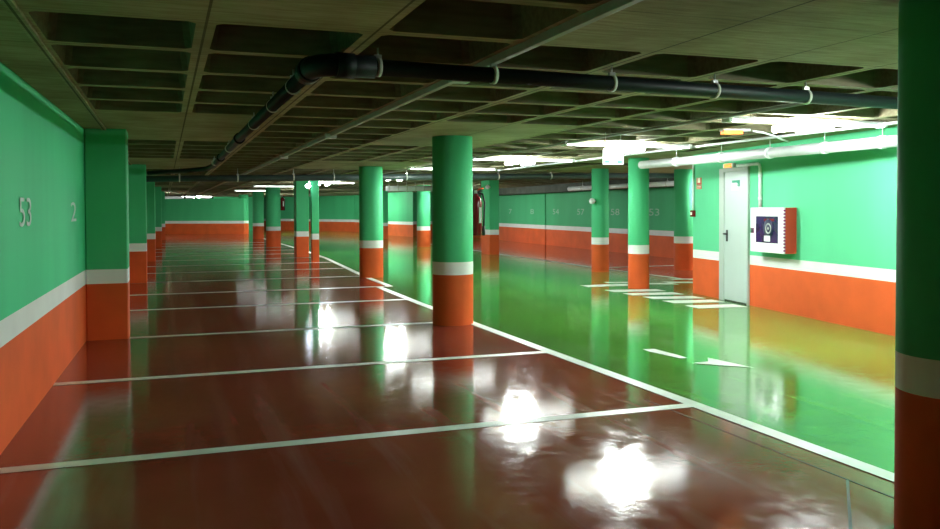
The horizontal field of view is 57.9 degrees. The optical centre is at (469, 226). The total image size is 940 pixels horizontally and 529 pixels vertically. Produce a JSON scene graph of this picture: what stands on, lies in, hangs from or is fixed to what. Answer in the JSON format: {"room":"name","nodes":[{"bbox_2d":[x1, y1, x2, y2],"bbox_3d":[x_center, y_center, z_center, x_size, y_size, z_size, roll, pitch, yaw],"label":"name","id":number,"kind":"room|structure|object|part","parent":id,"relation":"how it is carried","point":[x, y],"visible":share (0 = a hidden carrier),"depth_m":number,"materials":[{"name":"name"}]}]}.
{"room":"parking garage","nodes":[
{"label":"parking garage","id":0,"kind":"room"},
{"bbox_2d":[0,61,86,454],"bbox_3d":[-9.736,-0.274,24.235,0.285,2.500,58.200,-1,1,-20],"label":"wall","id":1,"kind":"structure","parent":0,"point":[43,262],"depth_m":6.31,"materials":[{"name":"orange paint"}]},
{"bbox_2d":[20,198,30,226],"bbox_3d":[-3.077,-0.103,5.886,0.001,0.200,0.460,-1,1,-19],"label":"wall number","id":2,"kind":"object","parent":1,"relation":"attached to","point":[21,199],"visible":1,"depth_m":5.84,"materials":[{"name":"white paint"}]},
{"bbox_2d":[0,0,131,164],"bbox_3d":[-8.872,-1.348,22.824,0.050,0.018,55.000,-1,1,-20],"label":"trim","id":3,"kind":"structure","parent":1,"relation":"attached to","point":[10,6],"depth_m":4.77,"materials":[{"name":"metal"}]},
{"bbox_2d":[71,202,75,221],"bbox_3d":[-3.925,-0.150,8.418,0.001,0.190,0.420,-1,1,-19],"label":"wall number","id":4,"kind":"object","parent":1,"relation":"attached to","point":[72,203],"visible":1,"depth_m":8.41,"materials":[{"name":"white paint"}]},
{"bbox_2d":[165,199,245,233],"bbox_3d":[-16.509,-0.628,51.360,6.082,2.120,0.291,0,1,7],"label":"wall","id":5,"kind":"structure","parent":0,"point":[182,216],"depth_m":51.15,"materials":[{"name":"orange paint"}]},
{"bbox_2d":[165,197,252,230],"bbox_3d":[-18.371,-1.205,58.204,7.250,3.000,0.001,-1,1,-20],"label":"wall","id":6,"kind":"structure","parent":0,"point":[250,199],"depth_m":59.26,"materials":[{"name":"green paint"}]},
{"bbox_2d":[264,195,353,231],"bbox_3d":[-12.453,-1.008,59.766,13.709,2.500,0.880,1,2,38],"label":"wall","id":7,"kind":"structure","parent":0,"point":[336,213],"depth_m":57.31,"materials":[{"name":"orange paint"}]},
{"bbox_2d":[0,229,894,528],"bbox_3d":[-3.459,0.787,32.248,17.750,0.001,69.000,-1,1,-20],"label":"floor","id":8,"kind":"structure","parent":0,"point":[831,386],"depth_m":6.25,"materials":[{"name":"paint"}]},
{"bbox_2d":[84,128,129,340],"bbox_3d":[-4.144,0.081,9.725,0.434,2.360,0.500,-1,1,-20],"label":"wall pier","id":9,"kind":"object","parent":8,"relation":"on","point":[105,151],"visible":1,"depth_m":9.49,"materials":[{"name":"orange paint"}]},
{"bbox_2d":[128,164,146,282],"bbox_3d":[-6.762,-0.064,17.071,0.499,2.360,0.500,-1,1,-20],"label":"wall pier","id":10,"kind":"object","parent":8,"relation":"on","point":[136,172],"visible":0.52,"depth_m":16.87,"materials":[{"name":"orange paint"}]},
{"bbox_2d":[146,182,155,261],"bbox_3d":[-9.236,-0.203,24.097,0.589,2.360,0.500,-1,1,-20],"label":"wall pier","id":11,"kind":"object","parent":8,"relation":"on","point":[150,186],"visible":0.38,"depth_m":23.93,"materials":[{"name":"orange paint"}]},
{"bbox_2d":[155,187,161,247],"bbox_3d":[-12.396,-0.380,33.108,0.729,2.360,0.500,-1,1,-20],"label":"wall pier","id":12,"kind":"object","parent":8,"relation":"on","point":[158,200],"visible":0.43,"depth_m":32.95,"materials":[{"name":"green paint"}]},
{"bbox_2d":[161,191,164,239],"bbox_3d":[-15.241,-0.540,41.222,0.859,2.360,0.500,-1,1,-20],"label":"wall pier","id":13,"kind":"object","parent":8,"relation":"on","point":[162,192],"visible":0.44,"depth_m":41.11,"materials":[{"name":"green paint"}]},
{"bbox_2d":[148,262,322,266],"bbox_3d":[-6.197,0.998,22.502,5.207,0.001,0.116,-1,1,-20],"label":"line marking","id":14,"kind":"object","parent":8,"relation":"on","point":[313,262],"visible":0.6,"depth_m":22.50,"materials":[{"name":"paint"}]},
{"bbox_2d":[168,257,310,260],"bbox_3d":[-6.988,0.950,24.927,5.355,0.001,0.116,-1,1,-20],"label":"line marking","id":15,"kind":"object","parent":8,"relation":"on","point":[302,257],"visible":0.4,"depth_m":24.80,"materials":[{"name":"paint"}]},
{"bbox_2d":[147,268,336,273],"bbox_3d":[-5.433,1.045,20.121,5.035,0.001,0.116,-1,1,-20],"label":"line marking","id":16,"kind":"object","parent":8,"relation":"on","point":[325,268],"visible":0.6,"depth_m":20.25,"materials":[{"name":"paint"}]},
{"bbox_2d":[239,195,248,233],"bbox_3d":[-13.701,-0.761,51.494,0.568,2.360,0.568,-1,1,-20],"label":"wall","id":17,"kind":"structure","parent":8,"relation":"on","point":[240,196],"depth_m":51.36,"materials":[{"name":"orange paint"}]},
{"bbox_2d":[147,276,352,282],"bbox_3d":[-4.622,1.094,17.650,4.892,0.001,0.116,-1,1,-20],"label":"line marking","id":18,"kind":"object","parent":8,"relation":"on","point":[338,276],"visible":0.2,"depth_m":17.65,"materials":[{"name":"paint"}]},
{"bbox_2d":[252,191,263,238],"bbox_3d":[-10.554,-0.581,42.373,0.548,2.360,0.548,-1,1,-20],"label":"round column","id":19,"kind":"structure","parent":8,"relation":"on","point":[258,196],"depth_m":42.14,"materials":[{"name":"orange paint"}]},
{"bbox_2d":[130,286,387,295],"bbox_3d":[-3.769,1.142,15.194,4.838,0.001,0.116,-1,1,-20],"label":"line marking","id":20,"kind":"object","parent":8,"relation":"on","point":[371,286],"visible":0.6,"depth_m":15.23,"materials":[{"name":"paint"}]},
{"bbox_2d":[130,299,405,310],"bbox_3d":[-3.105,1.188,12.915,4.548,0.001,0.116,-1,1,-20],"label":"line marking","id":21,"kind":"object","parent":8,"relation":"on","point":[391,299],"visible":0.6,"depth_m":12.91,"materials":[{"name":"paint"}]},
{"bbox_2d":[266,187,280,246],"bbox_3d":[-7.705,-0.400,33.282,0.568,2.360,0.568,-1,1,-20],"label":"round column","id":22,"kind":"structure","parent":8,"relation":"on","point":[273,208],"depth_m":33.04,"materials":[{"name":"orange paint"}]},
{"bbox_2d":[280,195,284,209],"bbox_3d":[-7.376,-0.953,33.469,0.224,0.615,0.164,0,1,0],"label":"fire extinguisher","id":23,"kind":"object","parent":22,"relation":"attached to","point":[282,203],"visible":1,"depth_m":33.40,"materials":[{"name":"metal"}]},
{"bbox_2d":[130,322,432,338],"bbox_3d":[-1.934,1.238,10.329,4.090,0.001,0.116,-1,1,-20],"label":"line marking","id":24,"kind":"object","parent":8,"relation":"on","point":[420,322],"visible":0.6,"depth_m":10.18,"materials":[{"name":"paint"}]},
{"bbox_2d":[53,351,545,385],"bbox_3d":[-1.309,1.287,7.855,4.586,0.001,0.116,-1,1,-20],"label":"line marking","id":25,"kind":"object","parent":8,"relation":"on","point":[534,352],"visible":1,"depth_m":7.74,"materials":[{"name":"paint"}]},
{"bbox_2d":[294,181,308,256],"bbox_3d":[-5.168,-0.257,26.035,0.380,2.360,0.500,-1,1,-20],"label":"square column","id":26,"kind":"structure","parent":8,"relation":"on","point":[301,193],"depth_m":25.81,"materials":[{"name":"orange paint"}]},
{"bbox_2d":[310,181,318,262],"bbox_3d":[-4.261,-0.204,23.333,0.200,2.360,0.200,-1,1,-20],"label":"post","id":27,"kind":"object","parent":8,"relation":"on","point":[314,190],"visible":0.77,"depth_m":23.24,"materials":[{"name":"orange paint"}]},
{"bbox_2d":[264,238,391,285],"bbox_3d":[-5.988,0.849,29.481,0.800,0.001,28.502,-1,1,-20],"label":"line marking","id":28,"kind":"object","parent":8,"relation":"on","point":[337,263],"visible":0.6,"depth_m":20.79,"materials":[{"name":"paint"}]},
{"bbox_2d":[0,404,691,473],"bbox_3d":[-0.490,1.334,5.493,4.640,0.001,0.116,-1,1,-20],"label":"line marking","id":29,"kind":"object","parent":8,"relation":"on","point":[675,406],"visible":1,"depth_m":5.33,"materials":[{"name":"paint"}]},
{"bbox_2d":[359,166,382,277],"bbox_3d":[-2.116,-0.103,18.186,0.508,2.360,0.508,-1,1,-20],"label":"round column","id":30,"kind":"structure","parent":8,"relation":"on","point":[370,177],"depth_m":17.97,"materials":[{"name":"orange paint"}]},
{"bbox_2d":[383,191,387,238],"bbox_3d":[-4.205,-0.592,41.836,0.250,2.360,0.400,-1,1,-20],"label":"post","id":31,"kind":"object","parent":8,"relation":"on","point":[385,193],"visible":0.64,"depth_m":41.65,"materials":[{"name":"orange paint"}]},
{"bbox_2d":[417,185,430,246],"bbox_3d":[-1.793,-0.411,32.822,0.528,2.360,0.528,-1,1,-20],"label":"round column","id":32,"kind":"structure","parent":8,"relation":"on","point":[423,197],"depth_m":32.59,"materials":[{"name":"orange paint"}]},
{"bbox_2d":[432,135,472,325],"bbox_3d":[-0.220,0.045,10.772,0.516,2.360,0.516,-1,1,-20],"label":"round column","id":33,"kind":"structure","parent":8,"relation":"on","point":[452,161],"depth_m":10.55,"materials":[{"name":"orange paint"}]},
{"bbox_2d":[473,188,485,235],"bbox_3d":[0.089,-0.197,10.947,0.224,0.615,0.164,0,1,0],"label":"fire extinguisher","id":34,"kind":"object","parent":33,"relation":"attached to","point":[478,229],"visible":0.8,"depth_m":10.88,"materials":[{"name":"metal"}]},
{"bbox_2d":[481,180,498,254],"bbox_3d":[0.643,-0.304,27.296,0.330,2.360,0.750,-1,1,-20],"label":"square column","id":35,"kind":"structure","parent":8,"relation":"on","point":[490,241],"depth_m":26.97,"materials":[{"name":"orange paint"}]},
{"bbox_2d":[475,250,691,279],"bbox_3d":[1.008,0.870,27.275,0.590,0.001,21.382,-1,1,-20],"label":"line marking","id":36,"kind":"object","parent":8,"relation":"on","point":[475,250],"visible":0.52,"depth_m":21.59,"materials":[{"name":"paint"}]},
{"bbox_2d":[591,168,608,271],"bbox_3d":[2.987,-0.149,19.507,0.398,2.360,0.398,-1,1,-20],"label":"round column","id":37,"kind":"structure","parent":8,"relation":"on","point":[600,176],"depth_m":19.34,"materials":[{"name":"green paint"}]},
{"bbox_2d":[589,198,595,203],"bbox_3d":[2.791,-0.585,19.321,0.175,0.140,0.140,-1,1,-20],"label":"wall fitting","id":38,"kind":"object","parent":37,"relation":"attached to","point":[592,200],"visible":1,"depth_m":19.27,"materials":[{"name":"white plastic"}]},
{"bbox_2d":[377,287,893,481],"bbox_3d":[1.035,1.272,8.096,0.210,0.001,16.491,-1,1,-20],"label":"line marking","id":39,"kind":"object","parent":8,"relation":"on","point":[839,457],"visible":0.96,"depth_m":6.07,"materials":[{"name":"paint"}]},
{"bbox_2d":[628,158,648,288],"bbox_3d":[3.064,-0.064,15.445,0.380,2.360,0.380,-1,1,-20],"label":"round column","id":40,"kind":"structure","parent":8,"relation":"on","point":[638,179],"depth_m":15.28,"materials":[{"name":"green paint"}]},
{"bbox_2d":[581,278,745,307],"bbox_3d":[3.986,1.120,14.941,3.070,0.001,4.765,-1,1,-20],"label":"zebra crossing","id":41,"kind":"object","parent":8,"relation":"on","point":[629,290],"visible":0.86,"depth_m":13.95,"materials":[{"name":"paint"}]},
{"bbox_2d":[644,349,685,357],"bbox_3d":[1.935,1.262,8.477,0.160,0.001,0.600,-1,1,-20],"label":"floor marking","id":42,"kind":"object","parent":8,"relation":"on","point":[649,350],"depth_m":8.47,"materials":[{"name":"paint"}]},
{"bbox_2d":[674,169,692,270],"bbox_3d":[5.038,-0.167,20.009,0.468,2.360,0.468,-1,1,-20],"label":"round column","id":43,"kind":"structure","parent":8,"relation":"on","point":[683,223],"depth_m":19.80,"materials":[{"name":"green paint"}]},
{"bbox_2d":[697,358,753,367],"bbox_3d":[2.289,1.272,7.919,0.390,0.001,0.590,-1,1,-20],"label":"floor arrow","id":44,"kind":"object","parent":8,"relation":"on","point":[711,361],"depth_m":7.92,"materials":[{"name":"paint"}]},
{"bbox_2d":[644,399,893,497],"bbox_3d":[2.100,1.352,4.287,0.010,0.002,4.600,-1,1,-20],"label":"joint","id":45,"kind":"structure","parent":8,"relation":"on","point":[644,399],"depth_m":4.99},
{"bbox_2d":[846,480,851,528],"bbox_3d":[1.809,1.357,4.050,0.712,0.001,0.770,-1,1,-20],"label":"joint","id":46,"kind":"structure","parent":8,"relation":"on","point":[847,481],"depth_m":4.15,"materials":[{"name":"grey"}]},
{"bbox_2d":[894,0,939,528],"bbox_3d":[2.130,0.185,3.685,0.508,2.360,0.508,-1,1,-20],"label":"round column","id":47,"kind":"structure","parent":8,"relation":"on","point":[917,317],"depth_m":3.59,"materials":[{"name":"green paint"}]},
{"bbox_2d":[0,0,898,196],"bbox_3d":[-3.717,-1.698,32.106,17.220,0.264,69.000,-1,1,-20],"label":"ceiling","id":48,"kind":"structure","parent":0,"point":[182,78],"depth_m":5.84,"materials":[{"name":"concrete"}]},
{"bbox_2d":[165,195,213,198],"bbox_3d":[-17.496,-1.860,51.598,3.650,0.340,0.900,-1,1,-20],"label":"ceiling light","id":49,"kind":"object","parent":48,"relation":"attached to","point":[165,195],"visible":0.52,"depth_m":51.94,"materials":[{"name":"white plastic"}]},
{"bbox_2d":[181,196,211,197],"bbox_3d":[-17.709,-1.943,55.239,2.010,0.123,0.480,-1,1,-20],"label":"ceiling light","id":50,"kind":"object","parent":48,"relation":"attached to","point":[181,196],"visible":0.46,"depth_m":55.19,"materials":[{"name":"white plastic"}]},
{"bbox_2d":[235,190,265,190],"bbox_3d":[-9.746,-1.662,38.975,2.010,0.060,0.120,-1,1,-20],"label":"ceiling light","id":51,"kind":"object","parent":48,"relation":"attached to","point":[235,190],"visible":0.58,"depth_m":38.82,"materials":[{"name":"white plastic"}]},
{"bbox_2d":[253,185,293,186],"bbox_3d":[-7.084,-1.522,31.857,2.010,0.060,0.120,-1,1,-20],"label":"ceiling light","id":52,"kind":"object","parent":48,"relation":"attached to","point":[253,185],"visible":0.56,"depth_m":31.72,"materials":[{"name":"white plastic"}]},
{"bbox_2d":[293,182,354,185],"bbox_3d":[-4.774,-1.416,27.907,2.010,0.123,0.480,-1,1,-20],"label":"ceiling light","id":53,"kind":"object","parent":48,"relation":"attached to","point":[327,184],"visible":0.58,"depth_m":28.03,"materials":[{"name":"white plastic"}]},
{"bbox_2d":[385,182,431,190],"bbox_3d":[-1.978,-1.342,28.423,1.700,0.313,0.186,-1,1,-20],"label":"duct","id":54,"kind":"object","parent":48,"relation":"attached to","point":[388,188],"visible":0.86,"depth_m":28.33,"materials":[{"name":"metal"}]},
{"bbox_2d":[146,167,673,181],"bbox_3d":[-0.774,-1.176,20.038,13.102,0.341,0.152,-1,1,-20],"label":"pipe","id":55,"kind":"object","parent":48,"relation":"attached to","point":[338,177],"visible":0.82,"depth_m":19.25,"materials":[{"name":"grey plastic"}]},
{"bbox_2d":[408,167,431,169],"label":"ceiling light","id":56,"kind":"object","parent":48,"relation":"attached to","point":[430,168],"depth_m":18.33,"materials":[{"name":"white plastic"}]},
{"bbox_2d":[241,0,642,174],"bbox_3d":[-2.817,-1.144,13.312,0.130,0.070,25.000,-1,1,-20],"label":"conduit","id":57,"kind":"object","parent":48,"relation":"attached to","point":[613,6],"visible":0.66,"depth_m":4.85,"materials":[{"name":"metal"}]},
{"bbox_2d":[473,168,495,170],"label":"ceiling light","id":58,"kind":"object","parent":48,"relation":"attached to","point":[493,169],"depth_m":18.81,"materials":[{"name":"white plastic"}]},
{"bbox_2d":[147,48,897,174],"bbox_3d":[-1.560,-1.050,11.840,4.781,0.206,13.808,-1,1,-25],"label":"drain pipe","id":59,"kind":"object","parent":48,"relation":"attached to","point":[309,69],"visible":0.97,"depth_m":5.35,"materials":[{"name":"black plastic"}]},
{"bbox_2d":[472,157,574,165],"bbox_3d":[0.948,-1.169,15.194,2.010,0.123,0.480,-1,1,-20],"label":"ceiling light","id":60,"kind":"object","parent":48,"relation":"attached to","point":[509,161],"visible":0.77,"depth_m":15.14,"materials":[{"name":"white plastic"}]},
{"bbox_2d":[320,103,809,184],"bbox_3d":[-1.227,-1.261,18.397,0.034,0.034,24.500,-1,1,-20],"label":"conduit","id":61,"kind":"object","parent":48,"relation":"attached to","point":[791,104],"visible":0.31,"depth_m":9.35,"materials":[{"name":"grey metal"}]},
{"bbox_2d":[603,132,623,164],"bbox_3d":[1.710,-0.936,10.158,0.250,0.385,0.026,0,1,-1],"label":"exit sign","id":62,"kind":"object","parent":48,"relation":"hanging from","point":[610,157],"visible":0.94,"depth_m":10.15,"materials":[{"name":"white plastic"}]},
{"bbox_3d":[1.711,-0.829,10.162,0.250,0.170,0.024,0,1,-1],"label":"panel","id":63,"kind":"part","parent":62,"relation":"part of","materials":[{"name":"white plastic"}]},
{"bbox_2d":[567,178,673,190],"bbox_3d":[4.454,-1.307,25.749,0.152,0.316,6.500,-1,1,-20],"label":"duct","id":64,"kind":"object","parent":48,"relation":"attached to","point":[667,183],"visible":0.68,"depth_m":25.45,"materials":[{"name":"metal"}]},
{"bbox_2d":[561,141,691,152],"bbox_3d":[2.202,-1.103,11.820,2.010,0.123,0.480,-1,1,-20],"label":"ceiling light","id":65,"kind":"object","parent":48,"relation":"attached to","point":[633,147],"visible":0.93,"depth_m":11.77,"materials":[{"name":"white plastic"}]},
{"bbox_2d":[497,121,896,170],"bbox_3d":[2.680,-1.175,13.638,0.034,0.034,12.100,-1,1,-20],"label":"conduit","id":66,"kind":"object","parent":48,"relation":"attached to","point":[892,122],"visible":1,"depth_m":11.36,"materials":[{"name":"white plastic"}]},
{"bbox_2d":[719,129,750,134],"bbox_3d":[3.051,-1.095,9.773,0.330,0.062,0.130,0,1,-5],"label":"emergency light","id":67,"kind":"object","parent":48,"relation":"attached to","point":[722,131],"visible":1,"depth_m":9.71,"materials":[{"name":"orange"}]},
{"bbox_2d":[752,130,788,142],"bbox_3d":[3.599,-1.071,10.066,0.921,0.099,0.094,-1,2,-44],"label":"cable","id":68,"kind":"object","parent":67,"relation":"attached to","point":[766,133],"visible":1,"depth_m":9.93,"materials":[{"name":"white plastic"}]},
{"bbox_2d":[638,128,896,168],"bbox_3d":[3.798,-1.007,10.854,0.144,0.277,6.100,-1,1,-20],"label":"pipe","id":69,"kind":"object","parent":48,"relation":"attached to","point":[880,142],"visible":0.94,"depth_m":10.54,"materials":[{"name":"plastic"}]},
{"bbox_2d":[722,116,887,133],"bbox_3d":[3.468,-1.043,8.737,2.010,0.123,0.480,-1,1,-20],"label":"ceiling light","id":70,"kind":"object","parent":48,"relation":"attached to","point":[799,125],"visible":0.83,"depth_m":8.65,"materials":[{"name":"white plastic"}]},
{"bbox_2d":[354,126,896,335],"bbox_3d":[0.255,-0.387,27.995,22.074,2.500,55.435,0,1,7],"label":"wall","id":71,"kind":"structure","parent":0,"point":[842,270],"depth_m":11.41,"materials":[{"name":"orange paint"}]},
{"bbox_2d":[544,194,545,244],"bbox_3d":[3.062,-0.307,34.190,0.140,2.060,0.090,-1,1,-20],"label":"trim","id":72,"kind":"structure","parent":71,"relation":"attached to","point":[544,194],"depth_m":34.15,"materials":[{"name":"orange paint"}]},
{"bbox_2d":[473,178,673,196],"bbox_3d":[3.708,-1.435,31.376,0.799,0.290,31.467,-1,1,-17],"label":"trim","id":73,"kind":"structure","parent":71,"relation":"attached to","point":[555,188],"depth_m":31.93,"materials":[{"name":"metal"}]},
{"bbox_2d":[690,210,695,216],"bbox_3d":[3.780,-0.225,14.429,0.059,0.110,0.100,0,1,-11],"label":"button","id":74,"kind":"object","parent":71,"relation":"attached to","point":[692,212],"visible":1,"depth_m":14.38,"materials":[{"name":"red plastic"}]},
{"bbox_2d":[692,165,693,209],"bbox_3d":[3.788,-0.726,14.425,0.032,0.880,0.032,0,1,-11],"label":"conduit","id":75,"kind":"object","parent":71,"relation":"attached to","point":[692,165],"visible":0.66,"depth_m":14.42,"materials":[{"name":"white plastic"}]},
{"bbox_2d":[696,178,701,188],"bbox_3d":[3.838,-0.727,14.246,0.008,0.190,0.180,0,1,-11],"label":"fire sign","id":76,"kind":"object","parent":71,"relation":"attached to","point":[699,180],"visible":1,"depth_m":14.22,"materials":[{"name":"white plastic"}]},
{"bbox_2d":[723,163,735,167],"bbox_3d":[4.020,-0.948,13.187,0.055,0.065,0.320,0,1,-11],"label":"emergency light","id":77,"kind":"object","parent":71,"relation":"attached to","point":[730,165],"visible":1,"depth_m":13.12,"materials":[{"name":"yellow plastic"}]},
{"bbox_2d":[719,166,749,304],"bbox_3d":[4.037,0.127,13.075,0.123,2.070,0.890,0,1,-11],"label":"door","id":78,"kind":"structure","parent":71,"relation":"in","point":[734,206],"depth_m":13.03,"materials":[{"name":"metal"}]},
{"bbox_2d":[731,180,739,190],"bbox_3d":[4.063,-0.634,13.003,0.004,0.155,0.250,0,1,-11],"label":"door sign","id":79,"kind":"object","parent":78,"relation":"attached to","point":[735,183],"visible":1,"depth_m":13.00,"materials":[{"name":"white plastic"}]},
{"bbox_3d":[4.059,-0.612,13.023,0.003,0.110,0.210,0,1,-11],"label":"panel","id":80,"kind":"part","parent":79,"relation":"part of","materials":[{"name":"white plastic"}]},
{"bbox_2d":[736,162,761,207],"bbox_3d":[4.135,-0.616,12.607,0.056,0.660,0.695,0,1,-11],"label":"conduit","id":81,"kind":"object","parent":71,"relation":"attached to","point":[757,163],"visible":1,"depth_m":12.28,"materials":[{"name":"white plastic"}]},
{"bbox_2d":[750,207,796,253],"bbox_3d":[4.215,0.045,11.843,0.203,0.625,0.882,0,1,-11],"label":"cabinet","id":82,"kind":"object","parent":71,"relation":"attached to","point":[772,230],"visible":1,"depth_m":11.64,"materials":[{"name":"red metal"}]}
]}

